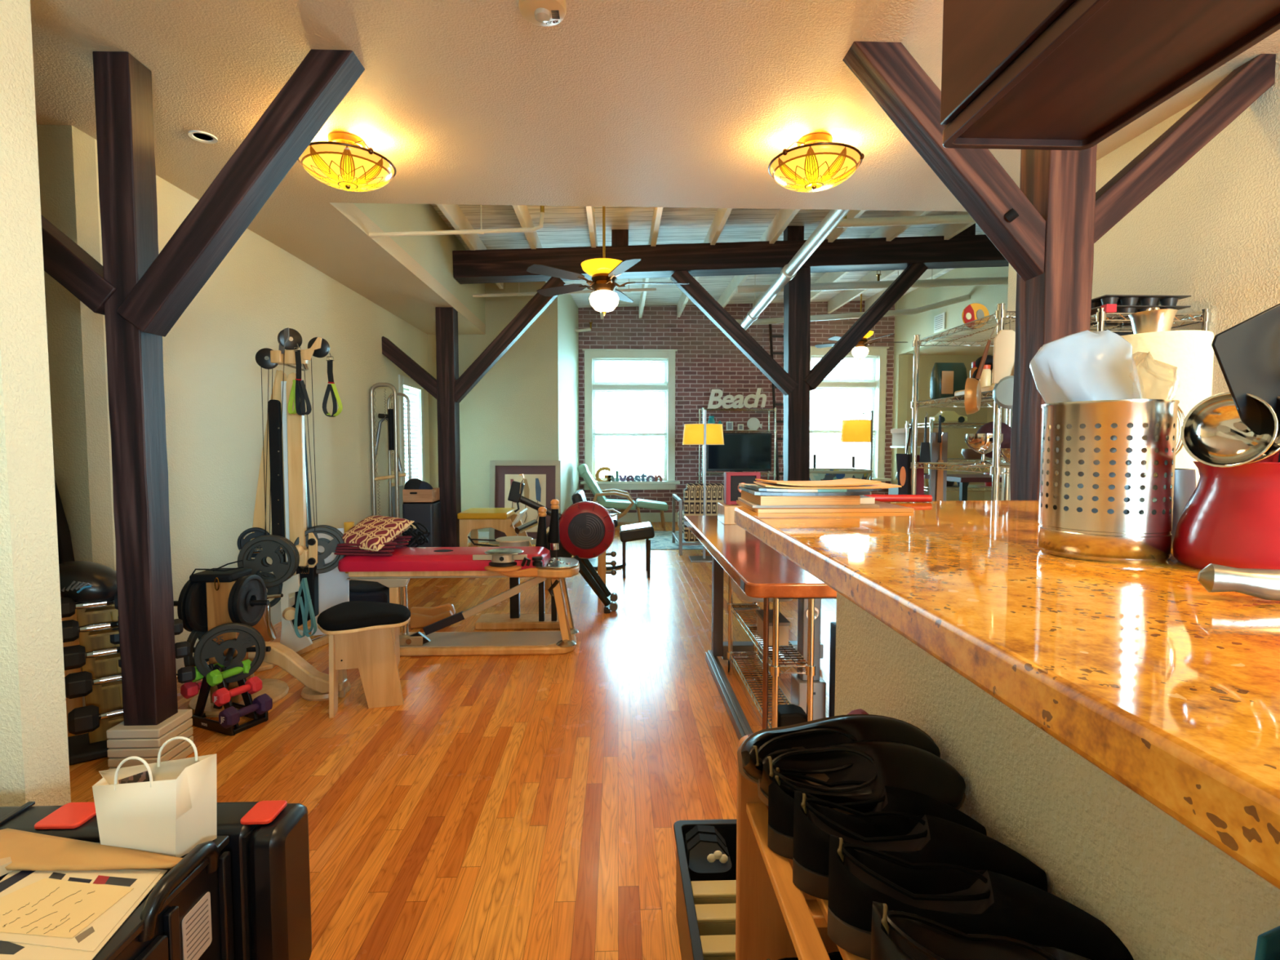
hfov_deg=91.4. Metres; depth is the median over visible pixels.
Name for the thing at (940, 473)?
hanging utensil
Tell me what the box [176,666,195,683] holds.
dumbbell
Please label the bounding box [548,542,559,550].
cup
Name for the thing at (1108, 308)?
tin
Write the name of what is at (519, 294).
pipe
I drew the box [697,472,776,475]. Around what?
shelf
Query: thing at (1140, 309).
cup
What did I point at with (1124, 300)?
cup
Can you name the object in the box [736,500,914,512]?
newspaper
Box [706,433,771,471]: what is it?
television
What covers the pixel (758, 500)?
book
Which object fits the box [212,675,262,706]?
dumbbell
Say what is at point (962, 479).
dining table
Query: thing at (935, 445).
panel
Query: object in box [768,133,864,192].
ceiling lamp
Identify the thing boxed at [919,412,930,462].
hanging utensil
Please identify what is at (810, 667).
wire shelf
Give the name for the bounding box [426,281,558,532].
wall
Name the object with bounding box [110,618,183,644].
dumbbell
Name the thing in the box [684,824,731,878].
sandal
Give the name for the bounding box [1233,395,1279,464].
ladle
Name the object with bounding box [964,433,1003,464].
bowl
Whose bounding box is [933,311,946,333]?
air vent
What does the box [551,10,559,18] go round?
grille
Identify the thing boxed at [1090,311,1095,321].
cup
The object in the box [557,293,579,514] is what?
wall
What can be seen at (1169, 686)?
countertop
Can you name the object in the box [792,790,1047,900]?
shoe
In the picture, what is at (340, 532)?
weight plate
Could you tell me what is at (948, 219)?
pipe
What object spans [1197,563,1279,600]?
knife
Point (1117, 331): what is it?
roasting pan
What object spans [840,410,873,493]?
floor lamp
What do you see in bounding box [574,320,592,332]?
pipe
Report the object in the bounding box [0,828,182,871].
padded mailer
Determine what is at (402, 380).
window
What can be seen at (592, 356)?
window
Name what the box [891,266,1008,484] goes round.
wall
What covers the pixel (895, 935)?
shoe
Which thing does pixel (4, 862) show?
folded paper
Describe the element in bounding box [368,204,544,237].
pipe
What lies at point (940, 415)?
hanging utensil
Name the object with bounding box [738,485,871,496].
magazine
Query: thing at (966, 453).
pot
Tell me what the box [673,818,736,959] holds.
tray
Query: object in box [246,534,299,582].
weight plate
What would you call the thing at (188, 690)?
dumbbell
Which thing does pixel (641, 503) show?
ottoman
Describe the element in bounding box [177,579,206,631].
weight plate
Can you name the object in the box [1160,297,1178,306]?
cup
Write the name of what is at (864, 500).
envelope
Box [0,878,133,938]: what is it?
letter
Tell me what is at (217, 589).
carabiner
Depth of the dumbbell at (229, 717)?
2.67 m
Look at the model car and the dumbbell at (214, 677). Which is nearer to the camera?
the dumbbell at (214, 677)
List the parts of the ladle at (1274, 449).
handle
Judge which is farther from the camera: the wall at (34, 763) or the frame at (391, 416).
the frame at (391, 416)
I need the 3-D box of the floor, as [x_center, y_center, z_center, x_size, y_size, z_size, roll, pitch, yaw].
[0.559,1.055,3.986,10.600,0.100,13.200,0,3,-2]
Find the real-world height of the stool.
0.478 m
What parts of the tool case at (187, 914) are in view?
carry handle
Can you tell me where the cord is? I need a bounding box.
[191,560,244,575]
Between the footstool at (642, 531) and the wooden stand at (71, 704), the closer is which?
the wooden stand at (71, 704)
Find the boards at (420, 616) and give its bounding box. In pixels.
[409,603,455,628]
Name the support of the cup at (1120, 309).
on the muffin tin at (1120, 308)
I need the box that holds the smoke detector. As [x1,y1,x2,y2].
[518,0,566,26]
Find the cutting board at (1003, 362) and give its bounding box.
[992,329,1015,383]
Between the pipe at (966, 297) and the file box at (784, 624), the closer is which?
the file box at (784, 624)
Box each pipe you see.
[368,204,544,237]
[472,279,656,297]
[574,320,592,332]
[734,209,850,330]
[736,271,1008,293]
[750,271,969,325]
[835,214,975,227]
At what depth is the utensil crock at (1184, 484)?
0.79 m
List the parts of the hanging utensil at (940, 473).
blade, handle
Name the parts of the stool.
panel, panel, panel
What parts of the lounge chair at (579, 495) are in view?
backrest, armrest, seat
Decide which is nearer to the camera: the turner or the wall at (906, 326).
the turner
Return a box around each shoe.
[737,714,940,784]
[766,951,843,959]
[767,765,986,859]
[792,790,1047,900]
[827,834,1133,959]
[871,901,1090,959]
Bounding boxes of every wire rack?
[697,407,777,483]
[896,302,1124,500]
[905,418,1002,494]
[1089,307,1211,331]
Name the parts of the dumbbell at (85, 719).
handle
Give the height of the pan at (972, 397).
0.470 m
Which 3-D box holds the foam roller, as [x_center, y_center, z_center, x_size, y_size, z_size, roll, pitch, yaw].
[-1.832,0.426,3.946,0.060,0.320,0.060,0,3,-2]
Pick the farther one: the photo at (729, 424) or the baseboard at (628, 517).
the baseboard at (628, 517)
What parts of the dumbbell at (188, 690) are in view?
handle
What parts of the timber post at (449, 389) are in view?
post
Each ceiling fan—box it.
[526,206,688,315]
[814,293,906,359]
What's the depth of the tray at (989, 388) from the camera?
3.08 m
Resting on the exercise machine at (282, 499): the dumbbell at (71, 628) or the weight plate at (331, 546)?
the weight plate at (331, 546)
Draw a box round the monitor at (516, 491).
[507,480,524,502]
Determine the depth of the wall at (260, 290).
4.03 m
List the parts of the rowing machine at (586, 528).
monitor arm, leg, leg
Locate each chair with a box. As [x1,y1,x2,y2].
[457,507,537,546]
[571,489,626,569]
[809,467,872,480]
[813,453,854,468]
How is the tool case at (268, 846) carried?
on the floor
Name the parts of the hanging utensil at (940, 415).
blade, handle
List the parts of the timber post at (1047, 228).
post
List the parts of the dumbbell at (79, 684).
handle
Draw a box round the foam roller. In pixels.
[343,521,354,573]
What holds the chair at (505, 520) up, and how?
on the floor
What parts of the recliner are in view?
backrest, frame, frame, seat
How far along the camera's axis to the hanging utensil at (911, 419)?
3.68 m
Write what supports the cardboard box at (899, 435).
on the wall shelf at (900, 446)
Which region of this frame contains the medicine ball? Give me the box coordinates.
[58,560,117,603]
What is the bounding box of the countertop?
[733,500,1279,889]
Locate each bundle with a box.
[401,522,430,547]
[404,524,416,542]
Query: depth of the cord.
2.87 m
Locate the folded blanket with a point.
(344, 548)
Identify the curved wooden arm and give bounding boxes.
[248,641,351,701]
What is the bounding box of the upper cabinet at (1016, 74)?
[940,0,1279,150]
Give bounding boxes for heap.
[404,478,432,489]
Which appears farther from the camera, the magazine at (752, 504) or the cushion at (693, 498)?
the cushion at (693, 498)
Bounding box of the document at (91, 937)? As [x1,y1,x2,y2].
[0,869,160,951]
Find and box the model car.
[929,410,967,422]
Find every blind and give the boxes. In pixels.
[403,389,418,483]
[592,359,666,372]
[592,388,666,457]
[809,386,876,452]
[810,355,876,373]
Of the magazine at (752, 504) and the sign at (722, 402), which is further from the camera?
the sign at (722, 402)
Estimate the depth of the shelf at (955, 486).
5.63 m
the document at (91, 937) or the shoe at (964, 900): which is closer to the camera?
the shoe at (964, 900)
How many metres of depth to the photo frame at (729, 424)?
9.52 m
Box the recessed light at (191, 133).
[187,130,217,143]
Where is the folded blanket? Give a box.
[333,535,412,555]
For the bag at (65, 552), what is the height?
0.418 m
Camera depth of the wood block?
3.90 m
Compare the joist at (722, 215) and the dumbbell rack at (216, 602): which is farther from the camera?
the joist at (722, 215)
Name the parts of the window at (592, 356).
frame, sill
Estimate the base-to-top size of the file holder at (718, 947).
0.183 m
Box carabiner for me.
[214,577,219,591]
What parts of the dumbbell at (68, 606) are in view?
handle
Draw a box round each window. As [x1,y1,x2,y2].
[398,374,425,485]
[580,348,679,489]
[809,346,891,483]
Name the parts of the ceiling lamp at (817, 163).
arm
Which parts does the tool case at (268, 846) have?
lid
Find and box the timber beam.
[452,222,1008,284]
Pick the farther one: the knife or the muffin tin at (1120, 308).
the muffin tin at (1120, 308)
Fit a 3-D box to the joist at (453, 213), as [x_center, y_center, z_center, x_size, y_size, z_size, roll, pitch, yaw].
[-1.686,-2.419,6.679,0.048,0.200,6.265,0,3,-2]
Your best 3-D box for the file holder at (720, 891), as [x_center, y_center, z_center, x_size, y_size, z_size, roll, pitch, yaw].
[0.194,1.028,1.426,0.154,0.208,0.046,0,3,-2]
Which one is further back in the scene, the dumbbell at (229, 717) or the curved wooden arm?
the curved wooden arm
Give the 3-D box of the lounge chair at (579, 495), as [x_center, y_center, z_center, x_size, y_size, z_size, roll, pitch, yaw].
[-0.408,0.495,6.370,0.540,0.758,0.592,0,3,-2]
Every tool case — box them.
[0,800,311,959]
[0,835,234,959]
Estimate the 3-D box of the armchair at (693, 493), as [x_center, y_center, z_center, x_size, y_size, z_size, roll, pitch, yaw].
[0.895,0.417,7.413,0.950,0.800,0.885,0,3,-2]
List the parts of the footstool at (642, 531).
leg, leg, leg, leg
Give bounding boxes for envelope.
[753,481,902,488]
[755,478,881,486]
[860,495,875,503]
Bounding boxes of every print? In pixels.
[186,898,209,959]
[488,460,560,544]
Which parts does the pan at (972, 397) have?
handle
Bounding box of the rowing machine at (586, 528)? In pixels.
[507,473,617,613]
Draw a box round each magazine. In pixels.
[737,497,879,507]
[738,483,881,492]
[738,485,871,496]
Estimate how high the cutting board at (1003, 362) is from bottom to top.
0.240 m
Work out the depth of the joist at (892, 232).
6.43 m
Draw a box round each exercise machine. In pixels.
[239,327,329,671]
[475,499,559,629]
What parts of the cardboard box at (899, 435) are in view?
lid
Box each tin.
[1090,305,1191,325]
[1091,294,1191,308]
[1100,303,1116,312]
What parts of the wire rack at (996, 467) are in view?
apron, cap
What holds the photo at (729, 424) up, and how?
attached to the photo frame at (729, 424)
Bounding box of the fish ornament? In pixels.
[746,417,762,430]
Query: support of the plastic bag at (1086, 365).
in the utensil canister at (1142, 535)
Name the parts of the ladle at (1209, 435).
handle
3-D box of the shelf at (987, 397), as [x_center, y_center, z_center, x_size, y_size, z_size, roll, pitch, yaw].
[1.910,-0.420,3.273,0.612,0.036,0.846,0,3,-2]
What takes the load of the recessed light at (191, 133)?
in the ceiling at (614, 103)
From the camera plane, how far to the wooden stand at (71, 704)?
2.77 m
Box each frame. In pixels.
[368,382,411,546]
[725,421,733,430]
[737,423,743,430]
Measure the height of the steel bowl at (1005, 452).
0.085 m
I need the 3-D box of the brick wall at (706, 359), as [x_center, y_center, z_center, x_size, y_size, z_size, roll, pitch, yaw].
[2.233,-1.286,10.182,6.800,3.900,0.300,0,3,-2]
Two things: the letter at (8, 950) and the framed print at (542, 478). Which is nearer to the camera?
the letter at (8, 950)
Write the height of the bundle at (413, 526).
0.158 m
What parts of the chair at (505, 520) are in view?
panel, panel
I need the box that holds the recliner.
[577,463,635,530]
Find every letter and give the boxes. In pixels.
[0,868,167,959]
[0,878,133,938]
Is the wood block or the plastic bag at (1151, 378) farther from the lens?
the wood block
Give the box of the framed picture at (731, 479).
[724,471,760,505]
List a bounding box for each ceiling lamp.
[297,132,396,191]
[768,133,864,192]
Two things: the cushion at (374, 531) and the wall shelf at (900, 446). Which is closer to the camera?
the cushion at (374, 531)
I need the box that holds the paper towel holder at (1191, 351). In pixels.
[1120,306,1214,485]
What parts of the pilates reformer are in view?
leg, chrome leg, board, swing arm, cam lever, clamp knob, lever, pivot plate, leg, leg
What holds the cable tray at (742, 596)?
hanging from the work table at (761, 571)
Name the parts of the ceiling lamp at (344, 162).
arm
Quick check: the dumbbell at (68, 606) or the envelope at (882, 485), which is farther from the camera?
the dumbbell at (68, 606)
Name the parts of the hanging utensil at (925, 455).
blade, handle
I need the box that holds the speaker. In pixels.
[402,501,441,546]
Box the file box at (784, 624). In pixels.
[755,609,790,645]
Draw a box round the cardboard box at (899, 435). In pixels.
[890,428,943,445]
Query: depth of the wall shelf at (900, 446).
8.55 m
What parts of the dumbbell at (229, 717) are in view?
handle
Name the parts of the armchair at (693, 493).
steel frame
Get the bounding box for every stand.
[62,608,83,723]
[544,527,616,589]
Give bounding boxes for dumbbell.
[60,594,118,617]
[62,616,119,642]
[62,644,119,670]
[64,671,121,698]
[67,705,123,734]
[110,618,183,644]
[118,640,191,666]
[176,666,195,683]
[180,681,217,698]
[192,662,224,682]
[206,659,251,686]
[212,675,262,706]
[218,693,272,728]
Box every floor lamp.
[682,409,724,562]
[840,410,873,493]
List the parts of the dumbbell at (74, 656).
handle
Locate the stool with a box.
[316,600,410,718]
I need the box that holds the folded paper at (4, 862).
[0,856,12,876]
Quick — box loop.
[293,566,316,638]
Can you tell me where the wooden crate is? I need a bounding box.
[402,488,439,503]
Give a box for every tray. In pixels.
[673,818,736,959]
[731,579,792,602]
[954,385,995,395]
[1090,305,1191,315]
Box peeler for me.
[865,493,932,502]
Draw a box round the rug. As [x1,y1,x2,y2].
[644,530,706,550]
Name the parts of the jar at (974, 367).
lid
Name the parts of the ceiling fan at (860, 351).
blade, blade, lamp shade, lamp shade, blade, blade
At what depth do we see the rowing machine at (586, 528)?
4.65 m
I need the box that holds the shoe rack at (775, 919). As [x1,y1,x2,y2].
[735,733,868,959]
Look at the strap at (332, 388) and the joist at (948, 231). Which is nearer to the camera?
the strap at (332, 388)
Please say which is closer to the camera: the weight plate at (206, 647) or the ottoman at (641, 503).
the weight plate at (206, 647)
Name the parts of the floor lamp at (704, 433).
lamp shade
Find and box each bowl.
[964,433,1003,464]
[1000,448,1010,463]
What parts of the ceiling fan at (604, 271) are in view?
blade, blade, blade arm, blade arm, lamp shade, lamp shade, blade arm, blade, blade, blade arm, blade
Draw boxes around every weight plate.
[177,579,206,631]
[183,629,208,679]
[185,582,208,631]
[193,622,266,683]
[227,575,252,622]
[233,574,266,626]
[236,527,269,557]
[237,535,297,586]
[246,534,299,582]
[257,572,283,607]
[293,526,344,573]
[310,524,346,565]
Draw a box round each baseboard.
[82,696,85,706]
[175,579,350,673]
[467,531,488,542]
[609,512,677,522]
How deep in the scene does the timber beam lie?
6.36 m
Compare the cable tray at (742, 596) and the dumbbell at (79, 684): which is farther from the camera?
the cable tray at (742, 596)
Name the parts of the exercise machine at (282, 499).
black rail, pulley plate, pale rail, wooden knob, steel rail, black rod, pulley plate, roller plate, runner rod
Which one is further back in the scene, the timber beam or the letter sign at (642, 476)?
the letter sign at (642, 476)
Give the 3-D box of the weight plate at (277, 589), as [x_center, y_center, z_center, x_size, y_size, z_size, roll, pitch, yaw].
[-2.129,0.624,3.525,0.210,0.210,0.024,-1,3,-20]
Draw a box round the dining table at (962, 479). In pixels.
[924,474,1001,500]
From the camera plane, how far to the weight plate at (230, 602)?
2.81 m
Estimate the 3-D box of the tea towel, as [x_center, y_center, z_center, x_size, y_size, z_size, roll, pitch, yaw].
[0.452,0.370,0.394,0.074,0.126,0.109,-1,3,-21]
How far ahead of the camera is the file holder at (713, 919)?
1.34 m
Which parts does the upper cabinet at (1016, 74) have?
door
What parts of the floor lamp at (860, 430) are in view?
lamp shade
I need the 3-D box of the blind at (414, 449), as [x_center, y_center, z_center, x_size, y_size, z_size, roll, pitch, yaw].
[-2.661,-0.409,7.197,0.027,1.238,0.620,0,3,-2]
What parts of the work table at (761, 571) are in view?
leg, floor rail, control panel, under frame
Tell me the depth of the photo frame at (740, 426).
9.53 m
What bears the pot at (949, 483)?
on the wire rack at (931, 424)
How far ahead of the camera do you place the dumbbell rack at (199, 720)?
2.73 m
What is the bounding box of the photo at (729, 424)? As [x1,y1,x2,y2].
[727,422,732,429]
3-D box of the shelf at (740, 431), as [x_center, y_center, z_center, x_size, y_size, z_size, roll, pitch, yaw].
[1.489,-0.740,9.614,1.138,0.036,0.448,0,3,-2]
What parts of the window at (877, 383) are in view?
sill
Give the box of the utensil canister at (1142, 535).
[1037,399,1179,564]
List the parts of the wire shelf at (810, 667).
shelf, shelf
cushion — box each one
[342,515,414,551]
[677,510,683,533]
[683,488,724,542]
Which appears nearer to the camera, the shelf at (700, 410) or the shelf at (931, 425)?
the shelf at (931, 425)
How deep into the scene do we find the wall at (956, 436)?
9.96 m
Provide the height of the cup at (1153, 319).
0.047 m
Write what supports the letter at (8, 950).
on the tool case at (187, 914)
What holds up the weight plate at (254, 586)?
on the dumbbell rack at (216, 602)
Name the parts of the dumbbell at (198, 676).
handle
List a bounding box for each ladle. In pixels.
[1181,391,1279,467]
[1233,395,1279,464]
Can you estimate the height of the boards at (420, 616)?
0.121 m
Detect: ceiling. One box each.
[30,0,1279,334]
[431,204,982,307]
[908,326,1006,355]
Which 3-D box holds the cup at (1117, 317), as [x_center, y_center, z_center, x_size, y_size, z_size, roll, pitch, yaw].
[2.053,-0.688,2.722,0.060,0.032,0.060,0,3,-2]
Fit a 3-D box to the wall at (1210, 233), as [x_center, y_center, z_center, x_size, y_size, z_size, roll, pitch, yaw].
[2.400,-0.117,0.591,0.160,2.610,6.420,0,3,-2]
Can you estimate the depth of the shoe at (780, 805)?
0.81 m
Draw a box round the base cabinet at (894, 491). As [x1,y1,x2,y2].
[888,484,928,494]
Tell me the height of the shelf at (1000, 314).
0.036 m
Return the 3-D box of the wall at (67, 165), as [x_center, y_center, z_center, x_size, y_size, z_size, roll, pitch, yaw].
[-3.586,-0.238,2.804,2.235,2.610,0.120,0,3,-2]
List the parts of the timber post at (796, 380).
post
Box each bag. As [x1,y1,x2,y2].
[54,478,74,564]
[92,736,217,857]
[349,579,389,602]
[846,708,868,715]
[929,362,967,399]
[1029,329,1133,514]
[1128,351,1179,477]
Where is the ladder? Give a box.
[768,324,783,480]
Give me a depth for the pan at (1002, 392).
2.79 m
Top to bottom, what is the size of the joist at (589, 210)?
0.200 m
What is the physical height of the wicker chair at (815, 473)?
0.922 m
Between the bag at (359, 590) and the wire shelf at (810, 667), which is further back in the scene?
the bag at (359, 590)
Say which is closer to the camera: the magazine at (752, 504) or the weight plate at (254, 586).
the magazine at (752, 504)
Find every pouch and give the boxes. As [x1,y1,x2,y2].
[777,704,806,727]
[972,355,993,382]
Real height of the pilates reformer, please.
0.607 m
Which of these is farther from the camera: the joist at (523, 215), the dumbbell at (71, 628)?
the joist at (523, 215)
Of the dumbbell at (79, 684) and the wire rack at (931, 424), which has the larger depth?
the wire rack at (931, 424)
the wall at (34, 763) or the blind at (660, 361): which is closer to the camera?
the wall at (34, 763)
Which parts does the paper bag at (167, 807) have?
handle, printed panel, handle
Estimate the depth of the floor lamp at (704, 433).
6.65 m
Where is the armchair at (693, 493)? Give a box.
[671,483,724,555]
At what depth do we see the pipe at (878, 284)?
6.92 m
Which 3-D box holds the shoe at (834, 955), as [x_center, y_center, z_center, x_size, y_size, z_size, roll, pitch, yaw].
[0.307,0.713,0.882,0.274,0.093,0.106,0,3,-4]
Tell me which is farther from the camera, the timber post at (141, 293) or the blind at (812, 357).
the blind at (812, 357)
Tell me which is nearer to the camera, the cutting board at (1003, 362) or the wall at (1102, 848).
the wall at (1102, 848)
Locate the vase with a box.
[707,416,715,423]
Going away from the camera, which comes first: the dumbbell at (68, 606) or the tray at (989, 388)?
the dumbbell at (68, 606)
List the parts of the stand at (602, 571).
post, post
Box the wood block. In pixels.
[717,502,742,524]
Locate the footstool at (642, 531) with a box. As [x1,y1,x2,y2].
[619,521,654,577]
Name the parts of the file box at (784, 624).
lid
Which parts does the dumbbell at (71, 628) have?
handle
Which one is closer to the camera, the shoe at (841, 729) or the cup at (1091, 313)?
the shoe at (841, 729)
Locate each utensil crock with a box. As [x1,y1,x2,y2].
[1170,468,1196,548]
[1172,460,1279,569]
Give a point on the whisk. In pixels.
(1179, 407)
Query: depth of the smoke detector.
1.95 m
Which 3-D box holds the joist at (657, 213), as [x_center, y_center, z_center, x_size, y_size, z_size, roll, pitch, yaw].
[0.119,-2.482,6.741,0.048,0.200,6.265,0,3,-2]
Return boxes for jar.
[969,361,977,377]
[978,364,991,386]
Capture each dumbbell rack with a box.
[67,604,123,764]
[173,568,288,717]
[190,663,268,736]
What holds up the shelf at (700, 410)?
attached to the wire rack at (769, 411)
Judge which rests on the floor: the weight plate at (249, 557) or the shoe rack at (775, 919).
the shoe rack at (775, 919)
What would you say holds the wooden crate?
on the speaker
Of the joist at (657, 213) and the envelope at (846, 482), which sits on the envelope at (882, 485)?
the envelope at (846, 482)
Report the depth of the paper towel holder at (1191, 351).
0.91 m
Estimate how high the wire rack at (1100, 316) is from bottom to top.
1.759 m
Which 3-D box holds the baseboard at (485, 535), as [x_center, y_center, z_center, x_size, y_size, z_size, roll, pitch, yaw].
[-1.840,0.724,7.938,1.620,0.130,0.025,0,3,-2]
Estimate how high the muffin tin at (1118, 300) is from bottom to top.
0.036 m
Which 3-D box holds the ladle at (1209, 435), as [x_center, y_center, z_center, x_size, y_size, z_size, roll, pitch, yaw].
[0.613,-0.011,0.626,0.088,0.155,0.071,0,3,-2]
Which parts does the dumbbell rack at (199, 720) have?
frame, frame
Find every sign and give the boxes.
[595,466,662,481]
[707,387,766,408]
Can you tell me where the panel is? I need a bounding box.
[928,432,947,501]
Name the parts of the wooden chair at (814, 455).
leg, leg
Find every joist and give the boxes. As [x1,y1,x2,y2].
[435,204,503,288]
[511,204,546,282]
[586,206,604,319]
[639,207,662,318]
[676,208,732,317]
[716,208,800,307]
[752,209,866,307]
[810,210,930,301]
[827,211,974,313]
[864,231,985,311]
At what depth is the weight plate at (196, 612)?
2.83 m
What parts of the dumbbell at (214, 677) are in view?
handle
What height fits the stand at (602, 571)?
0.500 m
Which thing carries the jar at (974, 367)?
on the wire rack at (996, 467)
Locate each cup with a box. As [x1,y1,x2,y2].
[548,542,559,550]
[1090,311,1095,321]
[1091,302,1101,308]
[1100,297,1118,305]
[1104,316,1119,325]
[1117,307,1136,317]
[1120,297,1138,305]
[1128,306,1177,333]
[1137,307,1149,311]
[1139,297,1158,305]
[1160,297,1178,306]
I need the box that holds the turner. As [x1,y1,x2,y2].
[1211,303,1279,462]
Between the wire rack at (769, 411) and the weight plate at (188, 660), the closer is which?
the weight plate at (188, 660)
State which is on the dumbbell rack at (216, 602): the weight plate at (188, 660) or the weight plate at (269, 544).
the weight plate at (188, 660)
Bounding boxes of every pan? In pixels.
[964,320,999,414]
[992,311,1013,408]
[1092,329,1133,335]
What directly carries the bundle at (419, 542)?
on the pilates reformer
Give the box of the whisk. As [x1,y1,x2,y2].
[1175,405,1185,455]
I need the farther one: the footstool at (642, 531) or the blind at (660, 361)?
the blind at (660, 361)
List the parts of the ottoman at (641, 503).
leg, leg, leg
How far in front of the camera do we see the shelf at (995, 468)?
3.34 m
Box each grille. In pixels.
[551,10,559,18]
[730,475,755,501]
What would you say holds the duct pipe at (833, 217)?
hanging from the ceiling at (563, 226)
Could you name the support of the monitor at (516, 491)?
on the rowing machine at (586, 528)
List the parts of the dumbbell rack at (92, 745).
panel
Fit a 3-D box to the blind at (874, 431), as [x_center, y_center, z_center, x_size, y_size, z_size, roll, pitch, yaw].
[3.281,-0.963,10.149,1.090,1.114,0.048,0,3,-2]
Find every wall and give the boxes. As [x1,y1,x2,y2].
[0,0,71,806]
[36,124,114,671]
[94,138,430,643]
[353,203,485,324]
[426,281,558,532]
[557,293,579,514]
[577,300,894,512]
[834,591,1279,959]
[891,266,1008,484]
[906,354,1004,501]
[1001,51,1279,500]
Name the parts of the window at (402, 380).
pane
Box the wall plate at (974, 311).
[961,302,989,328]
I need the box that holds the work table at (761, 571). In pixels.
[684,515,836,740]
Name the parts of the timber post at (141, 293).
post, trim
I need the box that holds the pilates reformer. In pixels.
[337,546,579,656]
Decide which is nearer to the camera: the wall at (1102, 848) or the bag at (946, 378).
the wall at (1102, 848)
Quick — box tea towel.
[1254,925,1279,959]
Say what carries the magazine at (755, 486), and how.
on the magazine at (753, 491)
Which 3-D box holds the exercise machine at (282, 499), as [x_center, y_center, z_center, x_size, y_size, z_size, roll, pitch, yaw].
[-2.027,0.086,3.612,0.500,1.875,0.469,-2,4,-30]
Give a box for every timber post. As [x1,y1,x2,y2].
[40,48,364,769]
[381,276,565,546]
[670,262,928,480]
[842,41,1275,500]
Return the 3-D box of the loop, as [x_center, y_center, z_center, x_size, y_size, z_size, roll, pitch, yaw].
[-1.854,0.675,3.458,0.115,0.398,0.022,0,3,-2]
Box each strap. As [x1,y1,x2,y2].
[287,343,311,415]
[322,353,342,417]
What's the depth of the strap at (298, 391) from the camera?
3.40 m
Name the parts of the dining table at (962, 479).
leg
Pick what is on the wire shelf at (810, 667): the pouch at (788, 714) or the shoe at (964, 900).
the pouch at (788, 714)
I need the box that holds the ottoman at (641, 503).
[635,498,668,530]
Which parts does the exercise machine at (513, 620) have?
knob, knob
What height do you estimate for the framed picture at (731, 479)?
0.211 m
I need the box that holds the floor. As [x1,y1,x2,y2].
[66,521,836,959]
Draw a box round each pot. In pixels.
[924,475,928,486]
[946,480,954,486]
[961,448,982,458]
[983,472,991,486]
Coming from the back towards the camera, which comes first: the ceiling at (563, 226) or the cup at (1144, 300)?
the ceiling at (563, 226)
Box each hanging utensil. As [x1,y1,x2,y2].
[910,418,912,462]
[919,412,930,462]
[936,430,943,501]
[937,410,942,442]
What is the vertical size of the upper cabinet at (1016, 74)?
0.784 m
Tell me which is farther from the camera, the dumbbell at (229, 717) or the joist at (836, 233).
the joist at (836, 233)
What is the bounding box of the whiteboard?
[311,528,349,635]
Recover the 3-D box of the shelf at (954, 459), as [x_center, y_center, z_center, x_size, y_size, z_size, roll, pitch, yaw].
[3.146,-0.179,5.741,1.238,0.036,0.488,0,3,-2]
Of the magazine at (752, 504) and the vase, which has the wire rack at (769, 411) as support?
the vase
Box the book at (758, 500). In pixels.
[741,489,860,505]
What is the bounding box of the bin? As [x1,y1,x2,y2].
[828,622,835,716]
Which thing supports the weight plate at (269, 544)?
on the exercise machine at (282, 499)
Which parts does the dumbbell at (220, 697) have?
handle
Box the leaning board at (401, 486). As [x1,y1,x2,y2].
[391,482,404,546]
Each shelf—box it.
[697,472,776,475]
[698,408,777,412]
[722,430,777,433]
[726,575,815,729]
[890,445,920,448]
[905,422,986,428]
[909,462,1009,475]
[911,389,994,408]
[912,309,1015,346]
[924,484,1001,491]
[946,457,1002,462]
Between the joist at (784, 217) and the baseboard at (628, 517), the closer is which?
the joist at (784, 217)
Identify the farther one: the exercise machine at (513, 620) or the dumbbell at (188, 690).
the exercise machine at (513, 620)
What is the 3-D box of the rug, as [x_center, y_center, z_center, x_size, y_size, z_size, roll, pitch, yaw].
[1.029,0.773,8.161,1.920,0.008,1.570,0,3,-2]
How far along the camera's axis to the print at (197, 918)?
1.22 m
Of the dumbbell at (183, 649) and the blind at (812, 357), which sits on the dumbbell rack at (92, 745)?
the dumbbell at (183, 649)
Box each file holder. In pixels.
[690,880,736,904]
[694,902,736,935]
[700,934,735,959]
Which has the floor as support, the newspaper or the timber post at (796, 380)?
the timber post at (796, 380)
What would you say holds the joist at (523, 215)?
attached to the ceiling at (563, 226)

